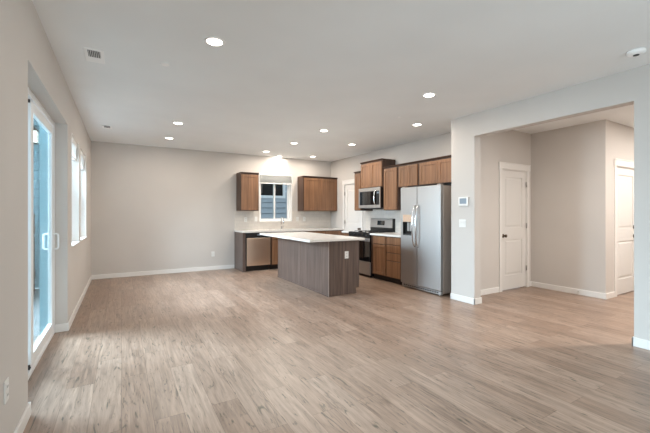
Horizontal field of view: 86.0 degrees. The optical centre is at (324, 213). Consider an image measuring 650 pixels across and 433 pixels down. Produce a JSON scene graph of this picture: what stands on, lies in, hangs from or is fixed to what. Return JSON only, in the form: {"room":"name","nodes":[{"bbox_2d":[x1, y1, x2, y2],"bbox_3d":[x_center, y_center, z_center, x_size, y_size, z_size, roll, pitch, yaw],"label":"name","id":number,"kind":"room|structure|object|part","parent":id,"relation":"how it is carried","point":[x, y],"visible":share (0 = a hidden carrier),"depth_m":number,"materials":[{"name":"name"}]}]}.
{"room":"open-plan living room","nodes":[
{"label":"open-plan living room","id":0,"kind":"room"},
{"bbox_2d":[33,289,39,341],"bbox_3d":[-5.234,1.437,2.792,4.775,0.140,6.100,0,0,-30],"label":"patio","id":1,"kind":"structure","parent":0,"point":[36,294],"depth_m":4.76,"materials":[{"name":"concrete"}]},
{"bbox_2d":[33,214,34,290],"bbox_3d":[-6.041,0.677,5.615,2.130,1.380,0.070,0,0,-30],"label":"wooden fence","id":2,"kind":"object","parent":1,"relation":"on","point":[33,214],"visible":0.19,"depth_m":6.12,"materials":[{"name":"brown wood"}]},
{"bbox_2d":[0,0,90,432],"bbox_3d":[-2.225,-0.063,2.580,0.200,2.740,10.200,0,0,-30],"label":"wall","id":3,"kind":"structure","parent":0,"point":[27,56],"depth_m":2.16,"materials":[{"name":"beige paint"}]},
{"bbox_2d":[4,377,8,404],"bbox_3d":[-1.655,0.921,1.813,0.010,0.116,0.072,0,0,-30],"label":"wall outlet","id":4,"kind":"object","parent":3,"relation":"attached to","point":[6,383],"visible":1,"depth_m":1.80,"materials":[{"name":"white plastic"}]},
{"bbox_2d":[28,87,58,379],"bbox_3d":[-2.507,0.157,2.995,0.145,2.300,1.900,0,0,-30],"label":"door","id":5,"kind":"structure","parent":3,"relation":"in","point":[36,111],"depth_m":3.26,"materials":[{"name":"white plastic"}]},
{"bbox_3d":[-2.982,0.302,3.719,0.054,0.210,0.040,0,0,-30],"label":"pull handle","id":6,"kind":"part","parent":5,"relation":"part of","materials":[{"name":"white plastic"}]},
{"bbox_3d":[-2.904,0.302,3.764,0.054,0.210,0.040,0,0,-30],"label":"pull handle","id":7,"kind":"part","parent":5,"relation":"part of","materials":[{"name":"white plastic"}]},
{"bbox_2d":[40,125,47,334],"bbox_3d":[-2.555,0.122,2.908,0.082,2.470,2.201,0,0,-29],"label":"sliding door","id":8,"kind":"structure","parent":3,"relation":"attached to","point":[43,134],"depth_m":3.74,"materials":[{"name":"glass"}]},
{"bbox_2d":[14,275,91,432],"bbox_3d":[-2.171,1.263,2.592,0.124,0.088,9.866,0,0,-30],"label":"baseboard","id":9,"kind":"structure","parent":3,"relation":"attached to","point":[23,421],"depth_m":3.83,"materials":[{"name":"white paint"}]},
{"bbox_2d":[72,134,79,246],"bbox_3d":[-3.339,-0.288,4.541,0.172,1.390,0.850,0,0,-30],"label":"window","id":10,"kind":"structure","parent":3,"relation":"in","point":[75,164],"depth_m":4.92,"materials":[{"name":"white plastic"}]},
{"bbox_2d":[72,137,76,160],"bbox_3d":[-3.313,-0.730,4.556,0.064,0.490,0.834,0,0,-30],"label":"window blind","id":11,"kind":"object","parent":10,"relation":"attached to","point":[74,145],"visible":0.46,"depth_m":4.67,"materials":[{"name":"white plastic"}]},
{"bbox_3d":[-3.313,0.399,4.556,0.112,0.016,0.848,0,0,-30],"label":"sill","id":12,"kind":"part","parent":10,"relation":"part of","materials":[{"name":"white paint"}]},
{"bbox_2d":[81,148,86,240],"bbox_3d":[-3.894,-0.288,5.491,0.172,1.390,0.930,0,0,-30],"label":"window","id":13,"kind":"structure","parent":3,"relation":"in","point":[83,172],"depth_m":5.91,"materials":[{"name":"white plastic"}]},
{"bbox_2d":[81,151,84,169],"bbox_3d":[-3.867,-0.730,5.506,0.064,0.490,0.914,0,0,-30],"label":"window blind","id":14,"kind":"object","parent":13,"relation":"attached to","point":[82,154],"visible":0.31,"depth_m":5.68,"materials":[{"name":"white plastic"}]},
{"bbox_2d":[91,141,330,274],"bbox_3d":[-2.210,-0.063,8.396,5.690,2.740,0.170,0,0,-30],"label":"wall","id":15,"kind":"structure","parent":0,"point":[153,208],"depth_m":7.58,"materials":[{"name":"beige paint"}]},
{"bbox_2d":[92,265,233,279],"bbox_3d":[-3.392,1.263,7.599,2.845,0.088,0.014,0,0,-30],"label":"baseboard","id":16,"kind":"structure","parent":15,"relation":"attached to","point":[142,273],"depth_m":7.49,"materials":[{"name":"white paint"}]},
{"bbox_2d":[236,172,258,210],"bbox_3d":[-1.843,-0.513,8.302,0.440,0.897,0.361,0,0,-30],"label":"upper cabinet","id":17,"kind":"object","parent":15,"relation":"attached to","point":[247,183],"visible":1,"depth_m":8.17,"materials":[{"name":"brown wood"}]},
{"bbox_3d":[-1.763,-0.493,8.165,0.404,0.833,0.019,0,0,-30],"label":"cabinet door","id":18,"kind":"part","parent":17,"relation":"part of","materials":[{"name":"brown wood"}]},
{"bbox_2d":[259,172,291,221],"bbox_3d":[-1.281,-0.410,8.926,0.890,1.235,0.172,0,0,-30],"label":"window","id":19,"kind":"structure","parent":15,"relation":"in","point":[289,187],"depth_m":8.98,"materials":[{"name":"white plastic"}]},
{"bbox_3d":[-1.466,-0.410,8.867,0.420,1.145,0.025,0,0,-30],"label":"sash","id":20,"kind":"part","parent":19,"relation":"part of","materials":[{"name":"white plastic"}]},
{"bbox_3d":[-1.309,-0.410,8.974,0.890,1.235,0.060,0,0,-30],"label":"frame","id":21,"kind":"part","parent":19,"relation":"part of","materials":[{"name":"white plastic"}]},
{"bbox_2d":[260,172,291,184],"bbox_3d":[-1.260,-0.760,8.891,0.874,0.520,0.064,0,0,-30],"label":"window blind","id":22,"kind":"object","parent":19,"relation":"attached to","point":[273,178],"visible":0.96,"depth_m":8.88,"materials":[{"name":"white fabric"}]},
{"bbox_3d":[-1.262,-0.763,8.893,0.866,0.026,0.040,0,0,-30],"label":"rail","id":23,"kind":"part","parent":22,"relation":"part of","materials":[{"name":"white"}]},
{"bbox_3d":[-1.262,-0.993,8.895,0.874,0.055,0.055,0,0,-30],"label":"head rail","id":24,"kind":"part","parent":22,"relation":"part of","materials":[{"name":"white plastic"}]},
{"bbox_3d":[-1.152,-0.410,9.083,0.420,1.145,0.025,0,0,-30],"label":"sash","id":25,"kind":"part","parent":19,"relation":"part of","materials":[{"name":"white plastic"}]},
{"bbox_2d":[234,211,330,229],"bbox_3d":[-1.003,0.166,8.998,2.682,0.461,0.008,0,0,-30],"label":"tile backsplash","id":26,"kind":"structure","parent":15,"relation":"attached to","point":[313,219],"depth_m":9.05,"materials":[{"name":"white tile"}]},
{"bbox_2d":[298,176,336,210],"bbox_3d":[-0.190,-0.513,9.267,1.018,0.897,0.361,0,0,-30],"label":"upper cabinet","id":27,"kind":"object","parent":15,"relation":"attached to","point":[315,193],"visible":1,"depth_m":9.10,"materials":[{"name":"brown wood"}]},
{"bbox_3d":[-0.323,-0.493,9.006,0.489,0.833,0.019,0,0,-30],"label":"cabinet door","id":28,"kind":"part","parent":27,"relation":"part of","materials":[{"name":"brown wood"}]},
{"bbox_3d":[-0.190,-0.949,9.267,1.018,0.026,0.360,0,0,-30],"label":"crown molding","id":29,"kind":"part","parent":27,"relation":"part of","materials":[{"name":"brown wood"}]},
{"bbox_3d":[0.103,-0.493,9.254,0.489,0.833,0.019,0,0,-30],"label":"cabinet door","id":30,"kind":"part","parent":27,"relation":"part of","materials":[{"name":"brown wood"}]},
{"bbox_2d":[23,268,649,432],"bbox_3d":[1.584,1.357,4.804,9.120,0.100,10.200,0,0,-30],"label":"floor","id":31,"kind":"structure","parent":0,"point":[233,350],"depth_m":3.04,"materials":[{"name":"brown wood"}]},
{"bbox_2d":[234,232,245,271],"bbox_3d":[-1.969,0.870,8.062,0.070,0.875,0.649,0,0,-30],"label":"end panel","id":32,"kind":"object","parent":31,"relation":"on","point":[239,238],"visible":0.93,"depth_m":7.90,"materials":[{"name":"grey wood"}]},
{"bbox_2d":[246,232,270,270],"bbox_3d":[-1.662,0.873,8.205,0.600,0.868,0.623,0,0,-30],"label":"dishwasher","id":33,"kind":"object","parent":31,"relation":"on","point":[258,247],"visible":0.62,"depth_m":7.93,"materials":[{"name":"silver metal"}]},
{"bbox_3d":[-1.514,0.869,7.951,0.556,0.627,0.033,0,0,-30],"label":"door panel","id":34,"kind":"part","parent":33,"relation":"part of","materials":[{"name":"silver metal"}]},
{"bbox_2d":[269,231,305,268],"bbox_3d":[-1.024,0.870,8.605,0.900,0.875,0.664,0,0,-30],"label":"base cabinet","id":35,"kind":"object","parent":31,"relation":"on","point":[274,240],"visible":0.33,"depth_m":8.15,"materials":[{"name":"brown wood"}]},
{"bbox_3d":[-1.048,0.904,8.217,0.428,0.565,0.019,0,0,-30],"label":"cabinet door","id":36,"kind":"part","parent":35,"relation":"part of","materials":[{"name":"brown wood"}]},
{"bbox_2d":[277,238,358,296],"bbox_3d":[-0.202,0.870,6.487,0.614,0.874,2.053,0,0,-30],"label":"kitchen island","id":37,"kind":"object","parent":31,"relation":"on","point":[322,268],"visible":0.8,"depth_m":5.71,"materials":[{"name":"brown wood"}]},
{"bbox_3d":[-0.700,0.870,6.766,0.014,0.874,1.024,0,0,-30],"label":"panel","id":38,"kind":"part","parent":37,"relation":"part of","materials":[{"name":"grey wood"}]},
{"bbox_3d":[-0.466,1.298,6.341,0.010,0.018,2.038,0,0,-30],"label":"shoe molding","id":39,"kind":"part","parent":37,"relation":"part of","materials":[{"name":"grey wood"}]},
{"bbox_2d":[260,232,364,241],"bbox_3d":[-0.339,0.414,6.391,1.020,0.035,2.180,0,0,-30],"label":"island countertop","id":40,"kind":"structure","parent":37,"relation":"on","point":[299,236],"depth_m":6.02,"materials":[{"name":"white stone"}]},
{"bbox_3d":[-0.193,0.870,5.898,0.014,0.874,0.978,0,0,-30],"label":"panel","id":41,"kind":"part","parent":37,"relation":"part of","materials":[{"name":"grey wood"}]},
{"bbox_3d":[0.306,0.870,5.609,0.585,0.874,0.020,0,0,-30],"label":"panel","id":42,"kind":"part","parent":37,"relation":"part of","materials":[{"name":"wood"}]},
{"bbox_2d":[306,230,342,235],"bbox_3d":[-0.159,0.870,9.110,1.100,0.875,0.664,0,0,-30],"label":"base cabinet","id":43,"kind":"object","parent":31,"relation":"on","point":[333,232],"visible":0.09,"depth_m":8.91,"materials":[{"name":"brown wood"}]},
{"bbox_2d":[234,228,343,232],"bbox_3d":[-0.834,0.413,8.707,2.697,0.035,0.679,0,0,-30],"label":"countertop","id":44,"kind":"structure","parent":43,"relation":"on","point":[300,229],"depth_m":8.54,"materials":[{"name":"white stone"}]},
{"bbox_3d":[0.236,0.527,8.967,0.520,0.160,0.019,0,0,-30],"label":"drawer","id":45,"kind":"part","parent":43,"relation":"part of","materials":[{"name":"brown wood"}]},
{"bbox_2d":[349,218,394,276],"bbox_3d":[0.979,0.709,7.533,0.736,1.197,0.758,0,0,-30],"label":"range","id":46,"kind":"object","parent":31,"relation":"on","point":[377,225],"visible":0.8,"depth_m":7.32,"materials":[{"name":"silver metal"}]},
{"bbox_3d":[0.730,1.125,7.387,0.030,0.265,0.758,0,0,-30],"label":"warming drawer","id":47,"kind":"part","parent":46,"relation":"part of","materials":[{"name":"silver metal"}]},
{"bbox_3d":[0.728,0.746,7.386,0.034,0.478,0.758,0,0,-30],"label":"oven door","id":48,"kind":"part","parent":46,"relation":"part of","materials":[{"name":"black glass"}]},
{"bbox_2d":[349,231,386,237],"bbox_3d":[0.974,0.448,7.530,0.604,0.111,0.758,0,0,-30],"label":"cooktop","id":49,"kind":"object","parent":46,"relation":"in","point":[364,234],"depth_m":7.32,"materials":[{"name":"black metal"}]},
{"bbox_3d":[1.261,0.208,7.699,0.082,0.197,0.754,0,0,-30],"label":"control panel","id":50,"kind":"part","parent":46,"relation":"part of","materials":[{"name":"silver metal"}]},
{"bbox_2d":[371,235,388,280],"bbox_3d":[1.329,0.870,7.012,0.668,0.875,0.470,0,0,-30],"label":"base cabinet","id":51,"kind":"object","parent":31,"relation":"on","point":[378,243],"visible":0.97,"depth_m":6.84,"materials":[{"name":"brown wood"}]},
{"bbox_3d":[1.067,0.519,6.818,0.019,0.145,0.370,0,0,-30],"label":"drawer","id":52,"kind":"part","parent":51,"relation":"part of","materials":[{"name":"brown wood"}]},
{"bbox_3d":[1.067,0.899,6.818,0.019,0.585,0.370,0,0,-30],"label":"cabinet door","id":53,"kind":"part","parent":51,"relation":"part of","materials":[{"name":"brown wood"}]},
{"bbox_2d":[370,232,400,236],"bbox_3d":[1.430,0.413,6.827,0.684,0.035,0.899,0,0,-30],"label":"countertop","id":54,"kind":"structure","parent":51,"relation":"on","point":[390,234],"depth_m":6.78,"materials":[{"name":"white stone"}]},
{"bbox_2d":[386,236,401,284],"bbox_3d":[1.556,0.870,6.625,0.668,0.875,0.425,0,0,-30],"label":"base cabinet","id":55,"kind":"object","parent":31,"relation":"on","point":[393,247],"visible":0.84,"depth_m":6.45,"materials":[{"name":"brown wood"}]},
{"bbox_3d":[1.273,1.044,6.466,0.019,0.297,0.385,0,0,-30],"label":"drawer","id":56,"kind":"part","parent":55,"relation":"part of","materials":[{"name":"brown wood"}]},
{"bbox_3d":[1.273,0.814,6.466,0.019,0.137,0.385,0,0,-30],"label":"drawer","id":57,"kind":"part","parent":55,"relation":"part of","materials":[{"name":"brown wood"}]},
{"bbox_3d":[1.273,0.663,6.466,0.019,0.137,0.385,0,0,-30],"label":"drawer","id":58,"kind":"part","parent":55,"relation":"part of","materials":[{"name":"brown wood"}]},
{"bbox_3d":[1.273,0.514,6.466,0.019,0.135,0.385,0,0,-30],"label":"drawer","id":59,"kind":"part","parent":55,"relation":"part of","materials":[{"name":"brown wood"}]},
{"bbox_2d":[401,184,450,295],"bbox_3d":[1.841,0.417,6.012,0.753,1.780,0.905,0,0,-30],"label":"refrigerator","id":60,"kind":"object","parent":31,"relation":"on","point":[425,210],"visible":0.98,"depth_m":5.75,"materials":[{"name":"silver metal"}]},
{"bbox_3d":[1.458,0.085,6.131,0.047,0.125,0.210,0,0,-30],"label":"dispenser panel","id":61,"kind":"part","parent":60,"relation":"part of","materials":[{"name":"silver metal"}]},
{"bbox_3d":[1.485,0.384,6.103,0.060,1.677,0.390,0,0,-30],"label":"freezer door","id":62,"kind":"part","parent":60,"relation":"part of","materials":[{"name":"silver metal"}]},
{"bbox_3d":[1.504,0.217,5.928,0.086,0.716,0.026,0,0,-30],"label":"door handle","id":63,"kind":"part","parent":60,"relation":"part of","materials":[{"name":"silver metal"}]},
{"bbox_3d":[1.543,0.217,5.861,0.086,0.716,0.026,0,0,-30],"label":"door handle","id":64,"kind":"part","parent":60,"relation":"part of","materials":[{"name":"silver metal"}]},
{"bbox_2d":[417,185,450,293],"bbox_3d":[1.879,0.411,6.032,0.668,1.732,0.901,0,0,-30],"label":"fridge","id":65,"kind":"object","parent":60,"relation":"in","point":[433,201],"depth_m":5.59,"materials":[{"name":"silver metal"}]},
{"bbox_2d":[32,0,649,161],"bbox_3d":[1.584,-1.508,4.804,9.120,0.150,10.200,0,0,-30],"label":"ceiling","id":66,"kind":"structure","parent":0,"point":[285,72],"depth_m":3.38,"materials":[{"name":"paint"}]},
{"bbox_2d":[83,47,104,63],"bbox_3d":[-2.090,-1.428,3.163,0.150,0.010,0.310,0,0,-30],"label":"ceiling vent","id":67,"kind":"object","parent":66,"relation":"in","point":[92,55],"visible":1,"depth_m":3.14,"materials":[{"name":"white metal"}]},
{"bbox_2d":[87,50,100,57],"bbox_3d":[-2.063,-1.425,3.117,0.094,0.002,0.145,0,0,-30],"label":"grille","id":68,"kind":"object","parent":67,"relation":"attached to","point":[90,53],"depth_m":3.11,"materials":[{"name":"grey metal"}]},
{"bbox_2d":[204,36,224,46],"bbox_3d":[-0.919,-1.429,2.903,0.170,0.008,0.170,0,0,-30],"label":"recessed light","id":69,"kind":"object","parent":66,"relation":"in","point":[210,40],"visible":1,"depth_m":2.89,"materials":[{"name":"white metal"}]},
{"bbox_2d":[422,92,436,97],"bbox_3d":[1.259,-1.429,4.209,0.170,0.008,0.170,0,0,-30],"label":"recessed light","id":70,"kind":"object","parent":66,"relation":"in","point":[430,94],"visible":1,"depth_m":4.19,"materials":[{"name":"white"}]},
{"bbox_2d":[626,47,646,56],"bbox_3d":[2.745,-1.413,3.073,0.136,0.040,0.136,0,0,-30],"label":"smoke detector","id":71,"kind":"object","parent":66,"relation":"attached to","point":[636,52],"visible":1,"depth_m":3.04,"materials":[{"name":"white plastic"}]},
{"bbox_2d":[331,132,450,229],"bbox_3d":[1.394,-0.063,7.716,0.150,2.740,4.640,0,0,-30],"label":"wall","id":72,"kind":"structure","parent":0,"point":[440,145],"depth_m":7.65,"materials":[{"name":"beige paint"}]},
{"bbox_2d":[342,179,362,230],"bbox_3d":[0.722,0.225,8.782,0.176,2.165,0.912,0,0,-30],"label":"door","id":73,"kind":"structure","parent":72,"relation":"in","point":[352,219],"depth_m":8.87,"materials":[{"name":"white paint"}]},
{"bbox_2d":[354,171,372,210],"bbox_3d":[0.886,-0.513,8.078,0.361,0.897,0.262,0,0,-30],"label":"upper cabinet","id":74,"kind":"object","parent":72,"relation":"attached to","point":[357,176],"visible":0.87,"depth_m":8.00,"materials":[{"name":"brown wood"}]},
{"bbox_3d":[0.749,-0.493,7.998,0.019,0.833,0.226,0,0,-30],"label":"cabinet door","id":75,"kind":"part","parent":74,"relation":"part of","materials":[{"name":"brown wood"}]},
{"bbox_2d":[360,158,394,188],"bbox_3d":[1.140,-0.849,7.627,0.375,0.587,0.762,0,0,-30],"label":"upper cabinet","id":76,"kind":"object","parent":72,"relation":"attached to","point":[372,172],"visible":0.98,"depth_m":7.44,"materials":[{"name":"brown wood"}]},
{"bbox_3d":[0.905,-0.829,7.700,0.019,0.523,0.361,0,0,-30],"label":"cabinet door","id":77,"kind":"part","parent":76,"relation":"part of","materials":[{"name":"brown wood"}]},
{"bbox_2d":[359,187,383,208],"bbox_3d":[1.100,-0.327,7.604,0.465,0.449,0.752,0,0,-30],"label":"microwave","id":78,"kind":"object","parent":76,"relation":"attached to","point":[369,198],"visible":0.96,"depth_m":7.44,"materials":[{"name":"silver metal"}]},
{"bbox_3d":[1.089,-0.829,7.385,0.019,0.523,0.361,0,0,-30],"label":"cabinet door","id":79,"kind":"part","parent":76,"relation":"part of","materials":[{"name":"brown wood"}]},
{"bbox_3d":[1.140,-1.129,7.626,0.374,0.026,0.762,0,0,-30],"label":"crown molding","id":80,"kind":"part","parent":76,"relation":"part of","materials":[{"name":"brown wood"}]},
{"bbox_2d":[366,210,400,232],"bbox_3d":[1.462,0.155,7.443,0.007,0.481,1.940,0,0,-30],"label":"tile backsplash","id":81,"kind":"structure","parent":72,"relation":"attached to","point":[387,214],"depth_m":7.63,"materials":[{"name":"white tile"}]},
{"bbox_2d":[382,164,400,209],"bbox_3d":[1.454,-0.513,7.106,0.361,0.897,0.446,0,0,-30],"label":"upper cabinet","id":82,"kind":"object","parent":72,"relation":"attached to","point":[392,193],"visible":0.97,"depth_m":6.99,"materials":[{"name":"brown wood"}]},
{"bbox_3d":[1.317,-0.493,7.025,0.019,0.833,0.392,0,0,-30],"label":"cabinet door","id":83,"kind":"part","parent":82,"relation":"part of","materials":[{"name":"brown wood"}]},
{"bbox_2d":[397,161,418,187],"bbox_3d":[1.705,-0.735,6.676,0.361,0.454,0.546,0,0,-30],"label":"upper cabinet","id":84,"kind":"object","parent":72,"relation":"attached to","point":[408,173],"visible":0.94,"depth_m":6.57,"materials":[{"name":"brown wood"}]},
{"bbox_3d":[1.505,-0.715,6.702,0.019,0.390,0.244,0,0,-30],"label":"cabinet door","id":85,"kind":"part","parent":84,"relation":"part of","materials":[{"name":"brown wood"}]},
{"bbox_3d":[1.704,-0.949,6.675,0.360,0.026,0.546,0,0,-30],"label":"crown molding","id":86,"kind":"part","parent":84,"relation":"part of","materials":[{"name":"brown wood"}]},
{"bbox_3d":[1.630,-0.715,6.488,0.019,0.390,0.244,0,0,-30],"label":"cabinet door","id":87,"kind":"part","parent":84,"relation":"part of","materials":[{"name":"brown wood"}]},
{"bbox_2d":[418,155,450,185],"bbox_3d":[2.071,-0.735,6.050,0.361,0.454,0.900,0,0,-30],"label":"upper cabinet","id":88,"kind":"object","parent":72,"relation":"attached to","point":[437,170],"visible":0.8,"depth_m":6.01,"materials":[{"name":"brown wood"}]},
{"bbox_3d":[1.826,-0.715,6.153,0.019,0.390,0.421,0,0,-30],"label":"cabinet door","id":89,"kind":"part","parent":88,"relation":"part of","materials":[{"name":"brown wood"}]},
{"bbox_3d":[2.070,-0.949,6.049,0.360,0.026,0.900,0,0,-30],"label":"crown molding","id":90,"kind":"part","parent":88,"relation":"part of","materials":[{"name":"brown wood"}]},
{"bbox_3d":[2.040,-0.715,5.786,0.019,0.390,0.421,0,0,-30],"label":"cabinet door","id":91,"kind":"part","parent":88,"relation":"part of","materials":[{"name":"brown wood"}]},
{"bbox_2d":[481,130,530,289],"bbox_3d":[2.950,-0.063,5.885,2.010,2.740,0.090,0,0,-30],"label":"wall","id":92,"kind":"structure","parent":0,"point":[512,146],"depth_m":5.73,"materials":[{"name":"beige paint"}]},
{"bbox_2d":[481,281,530,294],"bbox_3d":[2.917,1.263,5.806,1.846,0.088,0.014,0,0,-30],"label":"baseboard","id":93,"kind":"structure","parent":92,"relation":"attached to","point":[496,289],"depth_m":5.67,"materials":[{"name":"white paint"}]},
{"bbox_2d":[498,162,530,291],"bbox_3d":[3.256,0.225,6.050,0.917,2.165,0.176,0,0,-30],"label":"door","id":94,"kind":"structure","parent":92,"relation":"in","point":[514,179],"depth_m":6.04,"materials":[{"name":"white paint"}]},
{"bbox_2d":[451,64,649,340],"bbox_3d":[3.320,-0.063,3.120,0.140,2.740,5.240,0,0,-30],"label":"wall partition","id":95,"kind":"structure","parent":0,"point":[632,86],"depth_m":4.12,"materials":[{"name":"beige paint"}]},
{"bbox_2d":[459,219,465,226],"bbox_3d":[2.036,0.147,5.167,0.012,0.116,0.118,0,0,-30],"label":"wall switch","id":96,"kind":"object","parent":95,"relation":"attached to","point":[462,223],"visible":1,"depth_m":5.16,"materials":[{"name":"white plastic"}]},
{"bbox_2d":[458,197,468,205],"bbox_3d":[2.044,-0.178,5.142,0.024,0.130,0.170,0,0,-30],"label":"thermostat","id":97,"kind":"object","parent":95,"relation":"attached to","point":[462,201],"visible":1,"depth_m":5.13,"materials":[{"name":"white plastic"}]},
{"bbox_2d":[450,293,649,349],"bbox_3d":[3.316,1.263,3.126,0.168,0.088,5.254,0,0,-30],"label":"baseboard","id":98,"kind":"structure","parent":95,"relation":"attached to","point":[637,342],"depth_m":5.00,"materials":[{"name":"white paint"}]},
{"bbox_2d":[531,119,609,293],"bbox_3d":[4.058,-0.063,5.832,0.150,2.740,1.120,0,0,-30],"label":"wall","id":99,"kind":"structure","parent":0,"point":[570,166],"depth_m":5.71,"materials":[{"name":"beige paint"}]},
{"bbox_2d":[531,281,614,298],"bbox_3d":[4.117,1.263,5.850,0.299,0.088,1.120,0,0,-30],"label":"baseboard","id":100,"kind":"structure","parent":99,"relation":"attached to","point":[534,284],"depth_m":5.66,"materials":[{"name":"white paint"}]},
{"bbox_2d":[610,121,633,291],"bbox_3d":[5.157,-0.063,5.912,1.830,2.740,0.150,0,0,-30],"label":"wall","id":101,"kind":"structure","parent":0,"point":[621,136],"depth_m":5.46,"materials":[{"name":"beige paint"}]},
{"bbox_2d":[614,158,633,296],"bbox_3d":[4.913,0.225,5.720,0.977,2.165,0.176,0,0,-30],"label":"door","id":102,"kind":"structure","parent":101,"relation":"in","point":[623,169],"depth_m":5.66,"materials":[{"name":"white paint"}]},
{"label":"outside","id":103,"kind":"structure","parent":0,"visible":0},
{"bbox_2d":[261,182,286,218],"bbox_3d":[-1.650,-0.893,11.254,7.500,5.000,0.200,0,0,-30],"label":"house","id":104,"kind":"structure","parent":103,"point":[266,189],"depth_m":11.19,"materials":[{"name":"blue wood"}]},
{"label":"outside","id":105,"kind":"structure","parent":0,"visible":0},
{"bbox_2d":[33,118,39,287],"bbox_3d":[-6.855,-0.833,5.493,4.700,4.400,0.100,0,0,-30],"label":"wall","id":106,"kind":"structure","parent":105,"point":[36,148],"depth_m":6.39,"materials":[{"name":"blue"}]},
{"bbox_2d":[33,126,38,144],"bbox_3d":[-5.277,-1.411,6.291,0.190,0.305,0.165,0,0,-30],"label":"wall lantern","id":107,"kind":"object","parent":106,"relation":"attached to","point":[35,131],"visible":0.44,"depth_m":6.25,"materials":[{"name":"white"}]},
{"bbox_3d":[-5.271,-1.381,6.280,0.140,0.208,0.120,0,0,-30],"label":"lantern glass","id":108,"kind":"part","parent":107,"relation":"part of","materials":[{"name":"white"}]}
]}

